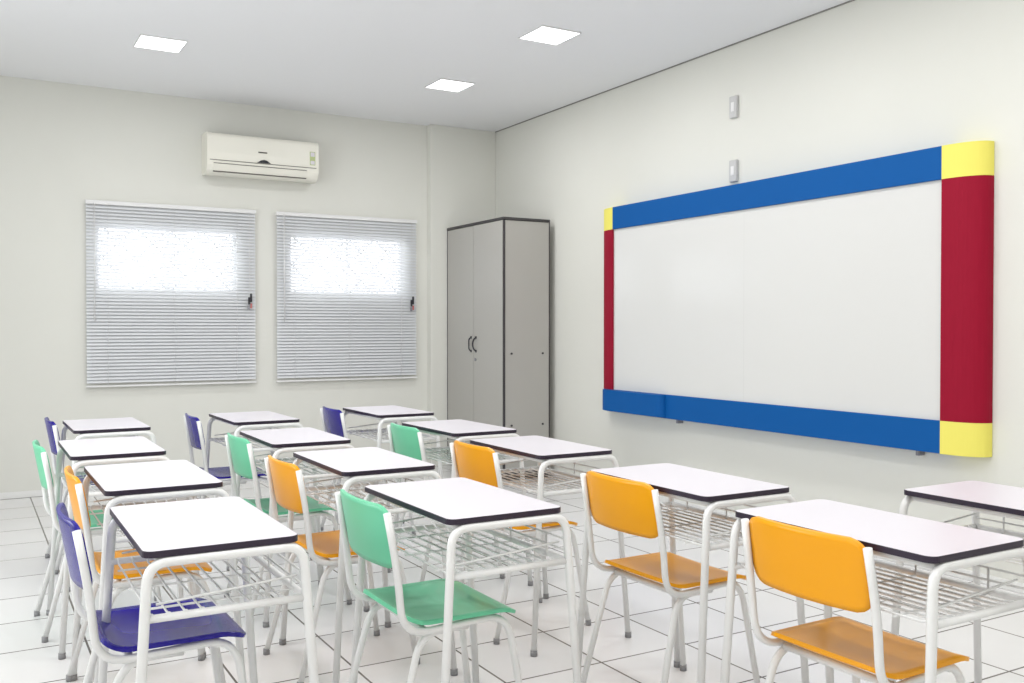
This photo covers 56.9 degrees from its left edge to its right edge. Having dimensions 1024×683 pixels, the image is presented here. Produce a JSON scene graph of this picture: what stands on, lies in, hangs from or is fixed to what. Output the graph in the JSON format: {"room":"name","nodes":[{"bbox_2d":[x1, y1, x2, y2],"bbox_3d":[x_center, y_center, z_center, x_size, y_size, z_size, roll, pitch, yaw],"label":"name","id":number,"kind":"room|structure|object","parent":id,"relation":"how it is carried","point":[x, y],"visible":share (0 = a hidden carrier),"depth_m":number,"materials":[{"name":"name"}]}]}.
{"room":"classroom","nodes":[
{"label":"classroom","id":0,"kind":"room"},
{"bbox_2d":[0,75,426,492],"bbox_3d":[-2.695,-0.398,7.535,5.700,3.080,0.150,0,1,-30],"label":"wall","id":1,"kind":"structure","parent":0,"point":[63,145],"depth_m":7.37,"materials":[{"name":"paint"}]},
{"bbox_2d":[96,225,235,289],"bbox_3d":[-2.745,-0.648,7.519,1.070,0.510,0.078,0,1,-30],"label":"window","id":2,"kind":"structure","parent":1,"relation":"in","point":[96,225],"depth_m":7.49,"materials":[{"name":"white glass"}]},
{"bbox_2d":[85,199,256,387],"bbox_3d":[-2.652,-0.364,7.422,1.280,1.415,0.060,0,1,-30],"label":"window blind","id":3,"kind":"object","parent":1,"relation":"attached to","point":[167,339],"visible":1,"depth_m":7.41,"materials":[{"name":"white plastic"}]},
{"bbox_2d":[0,460,426,499],"bbox_3d":[-2.945,1.120,7.321,5.030,0.050,0.008,0,1,-30],"label":"baseboard","id":4,"kind":"structure","parent":1,"relation":"attached to","point":[33,493],"depth_m":6.96,"materials":[{"name":"white tile"}]},
{"bbox_2d":[202,132,318,183],"bbox_3d":[-2.042,-1.488,7.690,0.900,0.330,0.206,0,1,-30],"label":"air conditioner","id":5,"kind":"object","parent":1,"relation":"attached to","point":[224,155],"visible":1,"depth_m":7.59,"materials":[{"name":"white plastic"}]},
{"bbox_2d":[290,235,400,292],"bbox_3d":[-1.456,-0.658,8.266,1.050,0.510,0.078,0,1,-30],"label":"window","id":6,"kind":"structure","parent":1,"relation":"in","point":[295,235],"depth_m":8.28,"materials":[{"name":"white glass"}]},
{"bbox_2d":[275,211,416,381],"bbox_3d":[-1.402,-0.374,8.147,1.270,1.415,0.060,0,1,-30],"label":"window blind","id":7,"kind":"object","parent":1,"relation":"attached to","point":[373,350],"visible":1,"depth_m":8.12,"materials":[{"name":"white plastic"}]},
{"bbox_2d":[0,0,849,131],"bbox_3d":[-0.300,-1.929,3.382,6.000,0.100,9.700,0,1,-30],"label":"ceiling","id":8,"kind":"structure","parent":0,"point":[368,59],"depth_m":6.12,"materials":[{"name":"white paint"}]},
{"bbox_2d":[133,34,187,52],"bbox_3d":[-2.258,-1.912,6.062,0.286,0.010,0.286,0,1,-30],"label":"ceiling lamp","id":9,"kind":"object","parent":8,"relation":"attached to","point":[145,41],"depth_m":6.05,"materials":[{"name":"white plastic"}]},
{"bbox_2d":[425,78,475,91],"bbox_3d":[-0.467,-1.927,7.100,0.286,0.010,0.286,0,1,-30],"label":"ceiling lamp","id":10,"kind":"object","parent":8,"relation":"attached to","point":[445,84],"depth_m":7.09,"materials":[{"name":"white plastic"}]},
{"bbox_2d":[518,25,580,44],"bbox_3d":[0.235,-1.909,5.889,0.286,0.010,0.286,0,1,-30],"label":"ceiling lamp","id":11,"kind":"object","parent":8,"relation":"attached to","point":[545,34],"depth_m":5.88,"materials":[{"name":"white plastic"}]},
{"bbox_2d":[427,124,495,465],"bbox_3d":[-0.461,-0.414,8.697,0.670,3.080,0.080,0,1,-30],"label":"wall pillar","id":12,"kind":"structure","parent":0,"point":[461,162],"depth_m":8.56,"materials":[{"name":"paint"}]},
{"bbox_2d":[0,465,1023,682],"bbox_3d":[-0.300,1.251,3.427,6.000,0.100,9.700,0,1,-30],"label":"floor","id":13,"kind":"structure","parent":0,"point":[25,523],"depth_m":3.97,"materials":[{"name":"tile"}]},
{"bbox_2d":[44,417,136,574],"bbox_3d":[-2.236,0.791,5.072,0.488,0.773,0.425,-1,1,-31],"label":"chair","id":14,"kind":"object","parent":13,"relation":"on","point":[52,430],"visible":0.39,"depth_m":4.87,"materials":[{"name":"blue plastic"}]},
{"bbox_2d":[32,440,161,642],"bbox_3d":[-1.774,0.806,4.035,0.488,0.773,0.425,0,1,-31],"label":"chair","id":15,"kind":"object","parent":13,"relation":"on","point":[42,460],"visible":0.41,"depth_m":3.83,"materials":[{"name":"green plastic"}]},
{"bbox_2d":[56,417,167,591],"bbox_3d":[-2.076,0.801,4.854,0.471,0.760,0.657,0,1,-30],"label":"student desk","id":16,"kind":"object","parent":13,"relation":"on","point":[126,426],"visible":0.45,"depth_m":4.68,"materials":[{"name":"white laminate"}]},
{"bbox_2d":[46,436,183,659],"bbox_3d":[-1.666,0.814,3.947,0.471,0.760,0.657,0,1,-30],"label":"student desk","id":17,"kind":"object","parent":13,"relation":"on","point":[116,450],"visible":0.45,"depth_m":3.78,"materials":[{"name":"white laminate"}]},
{"bbox_2d":[64,465,225,682],"bbox_3d":[-1.278,0.817,3.270,0.488,0.773,0.425,0,1,-29],"label":"chair","id":18,"kind":"object","parent":13,"relation":"on","point":[75,487],"visible":0.61,"depth_m":3.13,"materials":[{"name":"orange plastic"}]},
{"bbox_2d":[56,502,246,682],"bbox_3d":[-0.971,0.827,2.581,0.488,0.773,0.425,0,1,-31],"label":"chair","id":19,"kind":"object","parent":13,"relation":"on","point":[121,634],"visible":0.84,"depth_m":2.48,"materials":[{"name":"blue plastic"}]},
{"bbox_2d":[71,460,245,682],"bbox_3d":[-1.206,0.825,3.185,0.471,0.760,0.657,0,1,-30],"label":"student desk","id":20,"kind":"object","parent":13,"relation":"on","point":[171,480],"visible":0.63,"depth_m":3.02,"materials":[{"name":"white laminate"}]},
{"bbox_2d":[98,496,318,682],"bbox_3d":[-0.792,0.836,2.420,0.471,0.760,0.657,0,1,-30],"label":"student desk","id":21,"kind":"object","parent":13,"relation":"on","point":[174,533],"visible":0.99,"depth_m":2.26,"materials":[{"name":"white laminate"}]},
{"bbox_2d":[184,413,278,516],"bbox_3d":[-1.569,0.788,5.298,0.488,0.773,0.425,0,1,-29],"label":"chair","id":22,"kind":"object","parent":13,"relation":"on","point":[194,430],"visible":0.52,"depth_m":5.15,"materials":[{"name":"blue plastic"}]},
{"bbox_2d":[203,411,312,570],"bbox_3d":[-1.428,0.795,5.252,0.471,0.760,0.657,0,1,-31],"label":"student desk","id":23,"kind":"object","parent":13,"relation":"on","point":[255,420],"visible":0.52,"depth_m":5.09,"materials":[{"name":"white laminate"}]},
{"bbox_2d":[224,433,351,615],"bbox_3d":[-1.034,0.802,4.314,0.488,0.773,0.425,0,1,-31],"label":"chair","id":24,"kind":"object","parent":13,"relation":"on","point":[240,452],"visible":0.58,"depth_m":4.19,"materials":[{"name":"green plastic"}]},
{"bbox_2d":[229,427,369,627],"bbox_3d":[-0.990,0.808,4.327,0.471,0.760,0.657,0,1,-29],"label":"student desk","id":25,"kind":"object","parent":13,"relation":"on","point":[285,440],"visible":0.55,"depth_m":4.16,"materials":[{"name":"white laminate"}]},
{"bbox_2d":[263,455,419,682],"bbox_3d":[-0.651,0.813,3.553,0.488,0.773,0.425,0,1,-31],"label":"chair","id":26,"kind":"object","parent":13,"relation":"on","point":[286,485],"visible":0.61,"depth_m":3.41,"materials":[{"name":"orange plastic"}]},
{"bbox_2d":[320,406,415,534],"bbox_3d":[-0.890,0.781,5.761,0.488,0.773,0.425,0,1,-29],"label":"chair","id":27,"kind":"object","parent":13,"relation":"on","point":[333,420],"visible":0.33,"depth_m":5.63,"materials":[{"name":"blue plastic"}]},
{"bbox_2d":[279,447,457,682],"bbox_3d":[-0.557,0.819,3.561,0.471,0.760,0.657,0,1,-29],"label":"student desk","id":28,"kind":"object","parent":13,"relation":"on","point":[374,465],"visible":0.71,"depth_m":3.40,"materials":[{"name":"white laminate"}]},
{"bbox_2d":[335,405,447,540],"bbox_3d":[-0.736,0.789,5.654,0.471,0.760,0.657,0,1,-30],"label":"student desk","id":29,"kind":"object","parent":13,"relation":"on","point":[393,413],"visible":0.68,"depth_m":5.48,"materials":[{"name":"white laminate"}]},
{"bbox_2d":[335,489,522,682],"bbox_3d":[-0.241,0.824,2.797,0.488,0.773,0.425,0,1,-30],"label":"chair","id":30,"kind":"object","parent":13,"relation":"on","point":[367,526],"visible":0.94,"depth_m":2.72,"materials":[{"name":"green plastic"}]},
{"bbox_2d":[387,423,504,581],"bbox_3d":[-0.344,0.796,4.759,0.488,0.773,0.425,0,1,-30],"label":"chair","id":31,"kind":"object","parent":13,"relation":"on","point":[403,440],"visible":0.2,"depth_m":4.59,"materials":[{"name":"green plastic"}]},
{"bbox_2d":[391,419,532,585],"bbox_3d":[-0.263,0.802,4.737,0.471,0.760,0.657,0,1,-31],"label":"student desk","id":32,"kind":"object","parent":13,"relation":"on","point":[460,430],"visible":0.48,"depth_m":4.60,"materials":[{"name":"white laminate"}]},
{"bbox_2d":[351,477,581,682],"bbox_3d":[-0.150,0.831,2.769,0.471,0.760,0.657,0,1,-30],"label":"student desk","id":33,"kind":"object","parent":13,"relation":"on","point":[465,506],"visible":0.91,"depth_m":2.61,"materials":[{"name":"white laminate"}]},
{"bbox_2d":[447,217,549,479],"bbox_3d":[-0.151,0.055,8.233,0.484,2.155,1.039,0,1,-30],"label":"storage cabinet","id":34,"kind":"object","parent":13,"relation":"on","point":[498,269],"visible":0.85,"depth_m":7.87,"materials":[{"name":"grey"}]},
{"bbox_2d":[449,440,590,644],"bbox_3d":[0.024,0.806,4.014,0.488,0.773,0.425,0,1,-31],"label":"chair","id":35,"kind":"object","parent":13,"relation":"on","point":[481,464],"visible":0.47,"depth_m":3.86,"materials":[{"name":"orange plastic"}]},
{"bbox_2d":[460,435,630,656],"bbox_3d":[0.120,0.813,3.977,0.471,0.760,0.657,0,1,-30],"label":"student desk","id":36,"kind":"object","parent":13,"relation":"on","point":[545,451],"visible":0.79,"depth_m":3.81,"materials":[{"name":"white laminate"}]},
{"bbox_2d":[580,471,759,682],"bbox_3d":[0.525,0.819,3.160,0.488,0.773,0.425,0,1,-31],"label":"chair","id":37,"kind":"object","parent":13,"relation":"on","point":[632,507],"visible":0.93,"depth_m":3.08,"materials":[{"name":"orange plastic"}]},
{"bbox_2d":[573,463,808,682],"bbox_3d":[0.574,0.826,3.095,0.471,0.760,0.657,0,1,-30],"label":"student desk","id":38,"kind":"object","parent":13,"relation":"on","point":[714,490],"visible":0.64,"depth_m":2.94,"materials":[{"name":"white laminate"}]},
{"bbox_2d":[741,516,969,682],"bbox_3d":[0.886,0.830,2.398,0.488,0.773,0.425,-1,1,-31],"label":"chair","id":39,"kind":"object","parent":13,"relation":"on","point":[833,570],"visible":0.98,"depth_m":2.30,"materials":[{"name":"orange plastic"}]},
{"bbox_2d":[721,499,1023,682],"bbox_3d":[0.905,0.836,2.375,0.471,0.760,0.657,0,1,-31],"label":"student desk","id":40,"kind":"object","parent":13,"relation":"on","point":[941,547],"visible":0.81,"depth_m":2.25,"materials":[{"name":"white laminate"}]},
{"bbox_2d":[888,481,1023,682],"bbox_3d":[1.494,0.831,2.704,0.471,0.760,0.657,0,1,-30],"label":"student desk","id":41,"kind":"object","parent":13,"relation":"on","point":[978,497],"visible":0.69,"depth_m":2.86,"materials":[{"name":"white laminate"}]},
{"bbox_2d":[496,0,1023,582],"bbox_3d":[2.230,-0.360,4.871,0.150,3.080,9.700,0,1,-30],"label":"wall","id":42,"kind":"structure","parent":0,"point":[857,80],"depth_m":5.67,"materials":[{"name":"paint"}]},
{"bbox_2d":[495,0,854,132],"bbox_3d":[2.183,-1.895,4.776,0.007,0.007,9.320,0,1,-30],"label":"trim","id":43,"kind":"structure","parent":42,"relation":"attached to","point":[850,0],"depth_m":6.38,"materials":[{"name":"grey"}]},
{"bbox_2d":[729,95,737,118],"bbox_3d":[1.425,-1.507,6.067,0.026,0.140,0.065,0,1,-30],"label":"outlet box","id":44,"kind":"object","parent":42,"relation":"attached to","point":[733,100],"visible":1,"depth_m":6.05,"materials":[{"name":"grey plastic"}]},
{"bbox_2d":[729,159,737,182],"bbox_3d":[1.425,-1.097,6.073,0.026,0.140,0.065,0,1,-30],"label":"outlet box","id":45,"kind":"object","parent":42,"relation":"attached to","point":[733,164],"visible":1,"depth_m":6.06,"materials":[{"name":"grey plastic"}]},
{"bbox_2d":[548,472,1023,593],"bbox_3d":[2.182,1.156,4.819,0.008,0.050,9.320,0,1,-30],"label":"baseboard","id":46,"kind":"structure","parent":42,"relation":"attached to","point":[662,498],"depth_m":4.72,"materials":[{"name":"white tile"}]},
{"bbox_2d":[603,140,993,456],"bbox_3d":[1.464,-0.205,5.874,0.168,1.559,3.140,0,1,-30],"label":"whiteboard","id":47,"kind":"object","parent":42,"relation":"attached to","point":[849,302],"visible":1,"depth_m":5.34,"materials":[{"name":"white"}]}
]}

